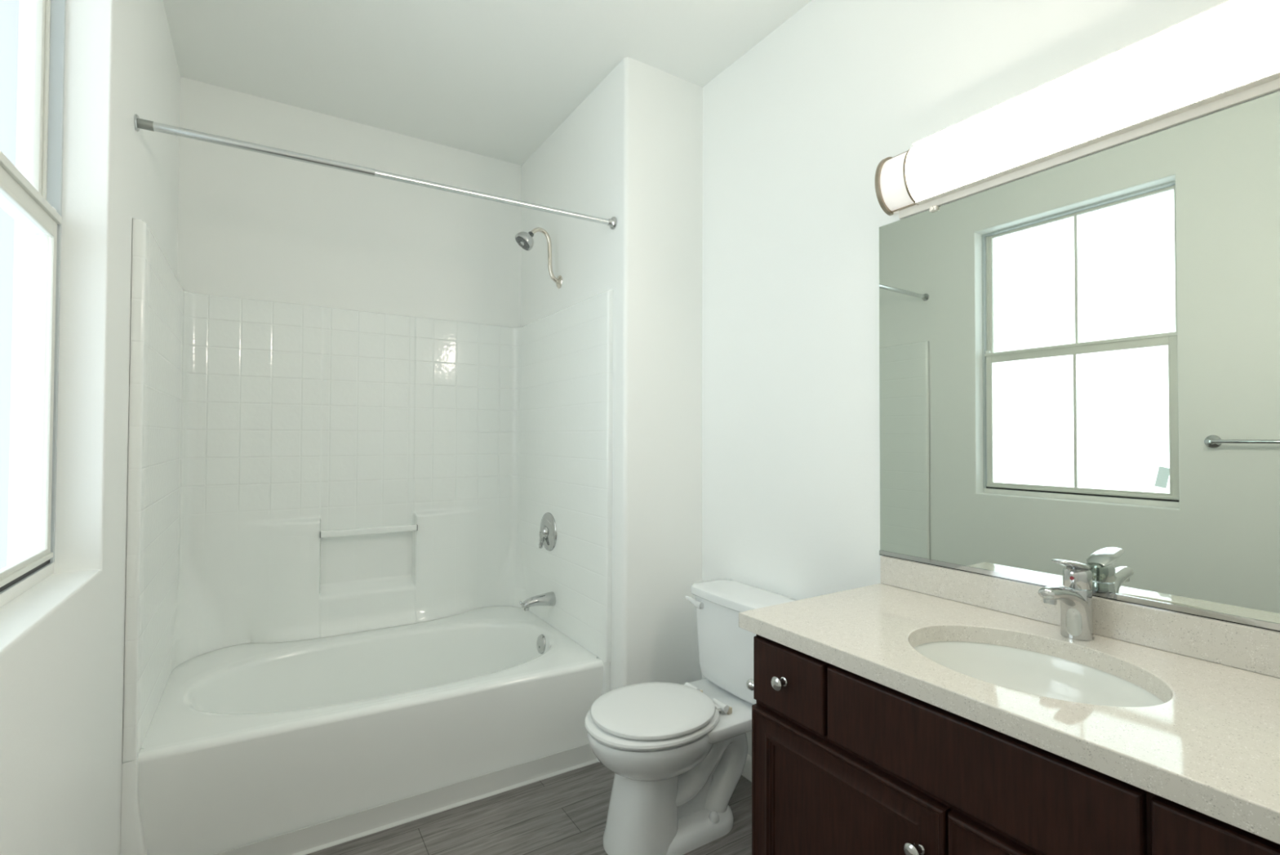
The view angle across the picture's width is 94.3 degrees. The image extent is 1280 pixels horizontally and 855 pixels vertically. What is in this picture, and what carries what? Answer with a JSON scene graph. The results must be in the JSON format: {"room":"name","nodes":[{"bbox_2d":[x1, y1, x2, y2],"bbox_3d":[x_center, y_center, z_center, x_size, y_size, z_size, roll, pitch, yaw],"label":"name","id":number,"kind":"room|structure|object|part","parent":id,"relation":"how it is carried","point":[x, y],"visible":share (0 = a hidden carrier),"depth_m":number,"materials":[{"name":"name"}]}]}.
{"room":"bathroom","nodes":[
{"label":"bathroom","id":0,"kind":"room"},
{"bbox_2d":[0,0,180,854],"bbox_3d":[-1.105,-0.096,1.002,0.160,2.829,3.420,1,-1,-32],"label":"wall","id":1,"kind":"structure","parent":0,"point":[62,639],"depth_m":1.39,"materials":[{"name":"white paint"}]},
{"bbox_2d":[0,0,66,607],"bbox_3d":[-1.114,-0.433,0.974,0.056,1.520,0.902,1,-1,-32],"label":"window","id":2,"kind":"structure","parent":1,"relation":"in","point":[34,201],"depth_m":1.32,"materials":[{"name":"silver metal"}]},
{"bbox_3d":[-1.124,-0.812,0.975,0.027,0.740,0.878,1,-1,-32],"label":"sash","id":3,"kind":"part","parent":2,"relation":"part of","materials":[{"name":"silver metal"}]},
{"bbox_3d":[-1.105,-0.098,0.977,0.029,0.780,0.873,1,-1,-32],"label":"sash","id":4,"kind":"part","parent":2,"relation":"part of","materials":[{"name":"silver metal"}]},
{"bbox_2d":[133,113,617,229],"bbox_3d":[-0.766,-0.848,2.054,1.521,0.055,0.052,1,-1,-30],"label":"shower curtain rod","id":5,"kind":"object","parent":1,"relation":"attached to","point":[139,123],"visible":1,"depth_m":1.93,"materials":[{"name":"silver metal"}]},
{"bbox_2d":[177,76,521,327],"bbox_3d":[-1.195,-0.061,3.041,2.190,2.829,0.120,1,-1,-32],"label":"wall","id":6,"kind":"structure","parent":0,"point":[254,225],"depth_m":2.83,"materials":[{"name":"white paint"}]},
{"bbox_2d":[163,0,811,165],"bbox_3d":[-0.242,-1.538,1.571,2.190,0.080,3.660,1,-1,-32],"label":"ceiling","id":7,"kind":"structure","parent":0,"point":[495,79],"depth_m":2.34,"materials":[{"name":"white paint"}]},
{"bbox_2d":[306,761,751,854],"bbox_3d":[-0.253,1.371,1.520,2.190,0.080,3.660,1,-1,-32],"label":"floor","id":8,"kind":"structure","parent":0,"point":[566,813],"depth_m":1.99,"materials":[{"name":"grey wood"}]},
{"bbox_2d":[120,605,609,854],"bbox_3d":[-1.039,1.139,2.440,1.518,0.409,1.029,1,-1,-32],"label":"bathtub","id":9,"kind":"object","parent":8,"relation":"on","point":[246,744],"visible":0.94,"depth_m":2.10,"materials":[{"name":"white ceramic"}]},
{"bbox_2d":[122,217,613,762],"bbox_3d":[-1.033,0.190,2.452,1.519,1.517,1.040,1,-1,-32],"label":"shower surround","id":10,"kind":"object","parent":9,"relation":"on","point":[296,472],"visible":0.99,"depth_m":2.69,"materials":[{"name":"white plastic"}]},
{"bbox_3d":[-1.641,0.177,2.090,0.103,1.509,1.002,1,-1,-32],"label":"panel","id":11,"kind":"part","parent":10,"relation":"part of","materials":[{"name":"white plastic"}]},
{"bbox_3d":[-1.273,0.193,2.843,1.443,1.510,0.123,1,-1,-32],"label":"panel","id":12,"kind":"part","parent":10,"relation":"part of","materials":[{"name":"white plastic"}]},
{"bbox_2d":[519,591,555,610],"bbox_3d":[-0.488,0.819,2.797,0.168,0.069,0.068,1,-1,-32],"label":"tub spout","id":13,"kind":"object","parent":10,"relation":"attached to","point":[548,598],"visible":1,"depth_m":2.79,"materials":[{"name":"silver metal"}]},
{"bbox_2d":[538,512,556,551],"bbox_3d":[-0.464,0.507,2.879,0.048,0.186,0.186,1,-1,-32],"label":"shower valve","id":14,"kind":"object","parent":10,"relation":"attached to","point":[548,531],"visible":1,"depth_m":2.86,"materials":[{"name":"silver metal"}]},
{"bbox_3d":[-0.472,0.524,2.874,0.030,0.098,0.064,1,-1,-32],"label":"lever handle","id":15,"kind":"part","parent":14,"relation":"part of","materials":[{"name":"silver metal"}]},
{"bbox_3d":[-0.418,0.199,2.842,0.063,1.517,1.040,1,-1,-32],"label":"panel","id":16,"kind":"part","parent":10,"relation":"part of","materials":[{"name":"white plastic"}]},
{"bbox_2d":[214,743,598,854],"bbox_3d":[-0.757,1.301,2.038,1.454,0.074,0.019,1,-1,-31],"label":"trim","id":17,"kind":"structure","parent":9,"relation":"attached to","point":[315,837],"depth_m":2.04,"materials":[{"name":"white plastic"}]},
{"bbox_3d":[-0.464,1.013,2.771,0.024,0.088,0.088,1,-1,-32],"label":"overflow plate","id":18,"kind":"part","parent":9,"relation":"part of","materials":[{"name":"silver metal"}]},
{"bbox_2d":[584,578,796,854],"bbox_3d":[0.154,0.969,2.015,0.720,0.744,0.448,1,-1,-32],"label":"toilet","id":19,"kind":"object","parent":8,"relation":"on","point":[677,753],"visible":0.97,"depth_m":1.92,"materials":[{"name":"white ceramic"}]},
{"bbox_3d":[0.043,0.945,1.945,0.457,0.025,0.382,1,-1,-32],"label":"seat","id":20,"kind":"part","parent":19,"relation":"part of","materials":[{"name":"white plastic"}]},
{"bbox_3d":[0.043,0.919,1.946,0.415,0.024,0.375,1,-1,-32],"label":"lid","id":21,"kind":"part","parent":19,"relation":"part of","materials":[{"name":"white plastic"}]},
{"bbox_3d":[0.210,0.663,2.245,0.031,0.041,0.086,1,-1,-40],"label":"flush lever","id":22,"kind":"part","parent":19,"relation":"part of","materials":[{"name":"white plastic"}]},
{"bbox_3d":[0.376,0.794,2.158,0.184,0.316,0.422,1,-1,-32],"label":"tank","id":23,"kind":"part","parent":19,"relation":"part of","materials":[{"name":"white ceramic"}]},
{"bbox_3d":[0.373,0.619,2.159,0.204,0.037,0.448,1,-1,-32],"label":"tank lid","id":24,"kind":"part","parent":19,"relation":"part of","materials":[{"name":"white ceramic"}]},
{"bbox_2d":[751,634,1279,854],"bbox_3d":[0.761,0.912,1.181,0.568,0.832,1.020,1,-1,-32],"label":"vanity cabinet","id":25,"kind":"object","parent":8,"relation":"on","point":[844,762],"visible":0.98,"depth_m":1.11,"materials":[{"name":"brown wood"}]},
{"bbox_2d":[746,678,753,690],"bbox_3d":[0.395,0.702,1.621,0.195,0.040,0.111,1,-1,-32],"label":"toilet paper holder","id":26,"kind":"object","parent":25,"relation":"attached to","point":[749,683],"visible":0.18,"depth_m":1.61,"materials":[{"name":"silver metal"}]},
{"bbox_3d":[0.324,0.593,1.377,0.032,0.032,0.032,1,-1,-32],"label":"knob","id":27,"kind":"part","parent":25,"relation":"part of","materials":[{"name":"silver metal"}]},
{"bbox_3d":[0.347,0.597,1.388,0.019,0.155,0.219,1,-1,-32],"label":"drawer","id":28,"kind":"part","parent":25,"relation":"part of","materials":[{"name":"brown wood"}]},
{"bbox_3d":[0.416,0.945,1.267,0.022,0.516,0.495,1,-1,-32],"label":"door","id":29,"kind":"part","parent":25,"relation":"part of","materials":[{"name":"brown wood"}]},
{"bbox_3d":[0.505,0.779,1.091,0.032,0.032,0.032,1,-1,-32],"label":"knob","id":30,"kind":"part","parent":25,"relation":"part of","materials":[{"name":"silver metal"}]},
{"bbox_3d":[0.688,0.939,0.838,0.022,0.516,0.509,1,-1,-32],"label":"door","id":31,"kind":"part","parent":25,"relation":"part of","materials":[{"name":"brown wood"}]},
{"bbox_2d":[738,582,1279,844],"bbox_3d":[0.774,0.477,1.195,0.582,0.038,1.053,1,-1,-32],"label":"countertop","id":32,"kind":"structure","parent":25,"relation":"on","point":[1211,748],"depth_m":1.02,"materials":[{"name":"stone"}]},
{"bbox_2d":[913,640,1164,706],"bbox_3d":[0.763,0.571,1.175,0.410,0.148,0.492,1,-1,-32],"label":"sink","id":33,"kind":"object","parent":32,"relation":"in","point":[1023,670],"visible":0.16,"depth_m":1.31,"materials":[{"name":"white porcelain"}]},
{"bbox_2d":[1038,559,1094,640],"bbox_3d":[0.915,0.372,1.278,0.184,0.176,0.059,1,-1,-32],"label":"faucet","id":34,"kind":"object","parent":32,"relation":"on","point":[1075,597],"visible":1,"depth_m":1.28,"materials":[{"name":"silver metal"}]},
{"bbox_3d":[0.911,0.397,1.275,0.173,0.124,0.058,1,-1,-32],"label":"spout","id":35,"kind":"part","parent":34,"relation":"part of","materials":[{"name":"silver metal"}]},
{"bbox_3d":[0.942,0.318,1.296,0.116,0.068,0.053,1,-1,-32],"label":"lever handle","id":36,"kind":"part","parent":34,"relation":"part of","materials":[{"name":"silver metal"}]},
{"bbox_3d":[0.767,0.587,0.725,0.019,0.155,0.220,1,-1,-32],"label":"drawer","id":37,"kind":"part","parent":25,"relation":"part of","materials":[{"name":"brown wood"}]},
{"bbox_2d":[520,57,702,690],"bbox_3d":[-0.200,-0.059,2.928,0.390,2.829,1.134,1,-1,-32],"label":"wall","id":38,"kind":"structure","parent":0,"point":[631,152],"depth_m":2.46,"materials":[{"name":"white paint"}]},
{"bbox_2d":[515,226,562,288],"bbox_3d":[-0.484,-0.814,2.818,0.225,0.277,0.094,1,-1,-32],"label":"shower","id":39,"kind":"object","parent":38,"relation":"attached to","point":[525,240],"visible":1,"depth_m":2.81,"materials":[{"name":"silver metal"}]},
{"bbox_3d":[-0.548,-0.865,2.778,0.057,0.048,0.072,1,-1,-32],"label":"spray plate","id":40,"kind":"part","parent":39,"relation":"part of","materials":[{"name":"grey plastic"}]},
{"bbox_3d":[-0.455,-0.824,2.837,0.154,0.255,0.020,1,-1,-32],"label":"arm","id":41,"kind":"part","parent":39,"relation":"part of","materials":[{"name":"silver metal"}]},
{"bbox_2d":[702,0,1279,756],"bbox_3d":[0.627,-0.071,2.099,0.120,2.829,3.420,1,-1,-32],"label":"wall","id":42,"kind":"structure","parent":0,"point":[797,130],"depth_m":2.02,"materials":[{"name":"white paint"}]},
{"bbox_2d":[742,754,751,782],"bbox_3d":[0.498,1.302,2.146,0.013,0.085,0.898,1,-1,-32],"label":"baseboard","id":43,"kind":"structure","parent":42,"relation":"attached to","point":[747,771],"depth_m":2.27,"materials":[{"name":"white paint"}]},
{"bbox_2d":[875,0,1279,218],"bbox_3d":[0.996,-0.720,1.340,0.084,0.190,1.011,1,-1,-32],"label":"vanity light","id":44,"kind":"object","parent":42,"relation":"attached to","point":[1225,55],"visible":1,"depth_m":1.30,"materials":[{"name":"white glass"}]},
{"bbox_2d":[880,151,914,213],"bbox_3d":[0.755,-0.723,1.727,0.075,0.156,0.083,1,-1,-32],"label":"diffuser","id":45,"kind":"object","parent":44,"relation":"attached to","point":[896,190],"depth_m":1.71,"materials":[{"name":"white"}]},
{"bbox_3d":[0.771,-0.642,1.736,0.007,0.003,0.083,1,-1,-32],"label":"rail","id":46,"kind":"part","parent":44,"relation":"part of","materials":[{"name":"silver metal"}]},
{"bbox_2d":[879,90,1279,631],"bbox_3d":[1.018,-0.123,1.353,0.018,1.006,1.079,1,-1,-32],"label":"mirror","id":47,"kind":"object","parent":42,"relation":"attached to","point":[1079,359],"visible":0.98,"depth_m":1.32,"materials":[{"name":"white mirror"}]},
{"bbox_2d":[880,555,1279,677],"bbox_3d":[1.012,0.421,1.345,0.022,0.081,1.050,1,-1,-32],"label":"backsplash","id":48,"kind":"structure","parent":42,"relation":"attached to","point":[1257,650],"depth_m":1.28,"materials":[{"name":"stone"}]}
]}

